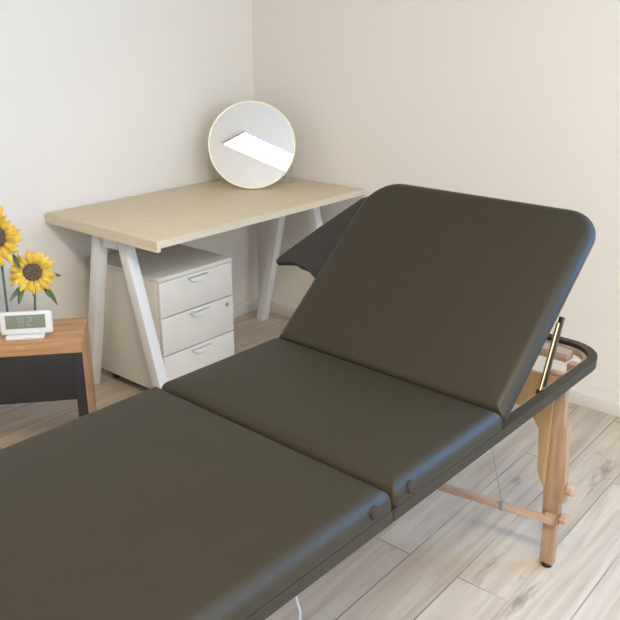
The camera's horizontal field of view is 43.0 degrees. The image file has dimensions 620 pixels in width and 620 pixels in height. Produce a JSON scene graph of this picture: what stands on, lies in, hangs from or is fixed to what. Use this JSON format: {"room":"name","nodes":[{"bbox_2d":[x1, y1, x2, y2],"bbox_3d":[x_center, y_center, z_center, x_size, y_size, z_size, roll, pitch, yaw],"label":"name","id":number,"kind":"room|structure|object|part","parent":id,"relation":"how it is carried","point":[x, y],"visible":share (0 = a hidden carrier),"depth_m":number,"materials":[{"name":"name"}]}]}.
{"room":"massage room","nodes":[
{"label":"massage room","id":0,"kind":"room"},
{"bbox_2d":[0,0,257,318],"bbox_3d":[-1.903,-0.652,2.151,0.120,2.700,5.140,16,25,37],"label":"wall","id":1,"kind":"structure","parent":0,"point":[101,100],"depth_m":3.33,"materials":[{"name":"white paint"}]},
{"bbox_2d":[0,298,257,405],"bbox_3d":[-1.857,0.605,2.559,0.012,0.060,4.888,16,25,37],"label":"baseboard","id":2,"kind":"structure","parent":1,"relation":"attached to","point":[252,305],"depth_m":4.24,"materials":[{"name":"white paint"}]},
{"bbox_2d":[0,309,619,619],"bbox_3d":[-0.018,1.206,1.146,5.040,0.100,5.140,16,25,37],"label":"floor","id":3,"kind":"structure","parent":0,"point":[449,556],"depth_m":2.37,"materials":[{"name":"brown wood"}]},
{"bbox_2d":[0,317,96,416],"bbox_3d":[-1.061,0.294,2.842,0.520,0.451,0.245,-3,20,-9],"label":"side table","id":4,"kind":"object","parent":3,"relation":"on","point":[58,366],"visible":0.77,"depth_m":2.72,"materials":[{"name":"brown wood"}]},
{"bbox_2d":[0,310,52,340],"bbox_3d":[-0.978,0.051,2.715,0.172,0.092,0.056,-3,20,-9],"label":"digital clock","id":5,"kind":"object","parent":4,"relation":"on","point":[18,325],"visible":1,"depth_m":2.71,"materials":[{"name":"white plastic"}]},
{"bbox_3d":[-1.041,0.241,2.704,0.451,0.176,0.018,-3,20,-9],"label":"panel","id":6,"kind":"part","parent":4,"relation":"part of","materials":[{"name":"black laminate"}]},
{"bbox_3d":[-0.822,0.298,2.890,0.034,0.411,0.241,-3,20,-9],"label":"panel","id":7,"kind":"part","parent":4,"relation":"part of","materials":[{"name":"brown wood"}]},
{"bbox_3d":[-1.033,0.046,2.803,0.150,0.042,0.052,-3,20,-9],"label":"planter","id":8,"kind":"object","parent":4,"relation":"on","visible":0},
{"bbox_2d":[0,205,22,311],"bbox_3d":[-1.075,-0.162,2.713,0.214,0.423,0.055,1,20,3],"label":"sunflower","id":9,"kind":"object","parent":8,"relation":"in","point":[9,235],"visible":0.98,"depth_m":2.67,"materials":[{"name":"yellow plant"}]},
{"bbox_3d":[-1.071,-0.113,2.747,0.010,0.308,0.025,-2,20,-5],"label":"stem","id":10,"kind":"part","parent":9,"relation":"part of","materials":[{"name":"green plant"}]},
{"bbox_2d":[9,249,60,309],"bbox_3d":[-0.960,-0.089,2.756,0.181,0.257,0.061,-4,20,-10],"label":"sunflower","id":11,"kind":"object","parent":8,"relation":"in","point":[34,274],"visible":1,"depth_m":2.73,"materials":[{"name":"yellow plant"}]},
{"bbox_3d":[-0.973,-0.055,2.784,0.015,0.174,0.028,16,25,37],"label":"stem","id":12,"kind":"part","parent":11,"relation":"part of","materials":[{"name":"green plant"}]},
{"bbox_2d":[90,244,234,388],"bbox_3d":[-0.622,0.040,3.397,0.453,0.549,0.398,16,25,37],"label":"base cabinet","id":13,"kind":"object","parent":3,"relation":"on","point":[188,289],"visible":0.69,"depth_m":3.25,"materials":[{"name":"white metal"}]},
{"bbox_3d":[-0.626,-0.211,3.310,0.441,0.018,0.398,16,25,37],"label":"panel","id":14,"kind":"part","parent":13,"relation":"part of","materials":[{"name":"white metal"}]},
{"bbox_3d":[-0.465,-0.086,3.212,0.019,0.145,0.392,16,25,37],"label":"drawer","id":15,"kind":"part","parent":13,"relation":"part of","materials":[{"name":"white wood"}]},
{"bbox_3d":[-0.465,0.061,3.265,0.019,0.157,0.392,16,25,37],"label":"drawer","id":16,"kind":"part","parent":13,"relation":"part of","materials":[{"name":"white wood"}]},
{"bbox_3d":[-0.453,-0.130,3.185,0.012,0.023,0.104,16,25,37],"label":"handle","id":17,"kind":"part","parent":13,"relation":"part of","materials":[{"name":"white metal"}]},
{"bbox_3d":[-0.465,0.216,3.321,0.019,0.163,0.392,16,25,37],"label":"drawer","id":18,"kind":"part","parent":13,"relation":"part of","materials":[{"name":"white wood"}]},
{"bbox_3d":[-0.453,0.011,3.236,0.012,0.023,0.104,16,25,37],"label":"handle","id":19,"kind":"part","parent":13,"relation":"part of","materials":[{"name":"white metal"}]},
{"bbox_3d":[-0.453,0.163,3.291,0.012,0.023,0.104,16,25,37],"label":"handle","id":20,"kind":"part","parent":13,"relation":"part of","materials":[{"name":"white metal"}]},
{"bbox_2d":[45,177,363,388],"bbox_3d":[-0.411,-0.123,3.550,0.694,0.752,1.230,16,25,37],"label":"desk","id":21,"kind":"object","parent":3,"relation":"on","point":[154,221],"visible":0.79,"depth_m":3.21,"materials":[{"name":"laminate"}]},
{"bbox_3d":[-0.882,-0.001,3.253,0.214,0.724,0.045,16,25,37],"label":"leg","id":22,"kind":"part","parent":21,"relation":"part of","materials":[{"name":"white metal"}]},
{"bbox_3d":[-0.800,-0.286,2.997,0.694,0.013,0.018,16,25,37],"label":"rail","id":23,"kind":"part","parent":21,"relation":"part of","materials":[{"name":"beige wood"}]},
{"bbox_3d":[-0.635,0.070,3.058,0.253,0.724,0.045,16,25,37],"label":"leg","id":24,"kind":"part","parent":21,"relation":"part of","materials":[{"name":"white metal"}]},
{"bbox_2d":[208,101,295,188],"bbox_3d":[-0.269,-0.765,3.646,0.404,0.388,0.155,-1,20,-4],"label":"round mirror","id":25,"kind":"object","parent":21,"relation":"on","point":[252,144],"visible":1,"depth_m":3.63,"materials":[{"name":"silver metal"}]},
{"bbox_3d":[-0.190,-0.274,4.003,0.214,0.724,0.045,16,25,37],"label":"leg","id":26,"kind":"part","parent":21,"relation":"part of","materials":[{"name":"white metal"}]},
{"bbox_3d":[0.074,-0.198,3.795,0.253,0.724,0.045,16,25,37],"label":"leg","id":27,"kind":"part","parent":21,"relation":"part of","materials":[{"name":"white metal"}]},
{"bbox_2d":[0,184,597,619],"bbox_3d":[-0.047,0.323,1.924,0.941,1.026,1.749,17,26,39],"label":"massage table","id":28,"kind":"object","parent":3,"relation":"on","point":[227,489],"visible":1,"depth_m":1.72,"materials":[{"name":"black leather"}]},
{"bbox_2d":[0,387,390,619],"bbox_3d":[-0.340,0.362,1.468,0.716,0.057,0.698,17,26,39],"label":"cushion","id":29,"kind":"object","parent":28,"relation":"on","point":[155,503],"depth_m":1.40,"materials":[{"name":"black leather"}]},
{"bbox_3d":[-0.339,0.403,1.484,0.715,0.028,0.697,17,26,39],"label":"foot frame","id":30,"kind":"part","parent":28,"relation":"part of","materials":[{"name":"black leather"}]},
{"bbox_2d":[161,337,501,506],"bbox_3d":[0.034,0.219,1.865,0.716,0.055,0.424,17,26,39],"label":"seat cushion","id":31,"kind":"object","parent":28,"relation":"on","point":[399,430],"depth_m":1.78,"materials":[{"name":"black leather"}]},
{"bbox_3d":[0.326,-0.072,2.110,0.716,0.411,0.462,17,26,39],"label":"backrest","id":32,"kind":"part","parent":28,"relation":"part of","materials":[{"name":"black leather"}]},
{"bbox_3d":[0.241,0.179,2.099,0.715,0.028,1.048,17,26,39],"label":"head frame","id":33,"kind":"part","parent":28,"relation":"part of","materials":[{"name":"black leather"}]},
{"bbox_3d":[0.417,0.262,2.341,0.636,0.332,0.009,17,26,39],"label":"plate","id":34,"kind":"part","parent":28,"relation":"part of","materials":[{"name":"brown wood"}]},
{"bbox_3d":[0.675,0.382,2.164,0.078,0.453,0.022,17,26,39],"label":"leg","id":35,"kind":"part","parent":28,"relation":"part of","materials":[{"name":"brown wood"}]},
{"bbox_3d":[0.712,0.585,2.203,0.020,0.033,0.033,17,26,39],"label":"knob","id":36,"kind":"part","parent":28,"relation":"part of","materials":[{"name":"brown wood"}]},
{"bbox_3d":[0.717,0.496,2.166,0.020,0.033,0.033,17,26,39],"label":"knob","id":37,"kind":"part","parent":28,"relation":"part of","materials":[{"name":"brown wood"}]},
{"bbox_2d":[252,0,619,402],"bbox_3d":[1.595,-0.767,2.474,4.800,2.700,0.120,16,25,37],"label":"wall","id":38,"kind":"structure","parent":0,"point":[512,100],"depth_m":3.22,"materials":[{"name":"white paint"}]},
{"bbox_2d":[257,298,619,417],"bbox_3d":[1.552,0.491,2.879,4.800,0.060,0.012,16,25,37],"label":"baseboard","id":39,"kind":"structure","parent":38,"relation":"attached to","point":[583,399],"depth_m":3.21,"materials":[{"name":"white paint"}]}
]}

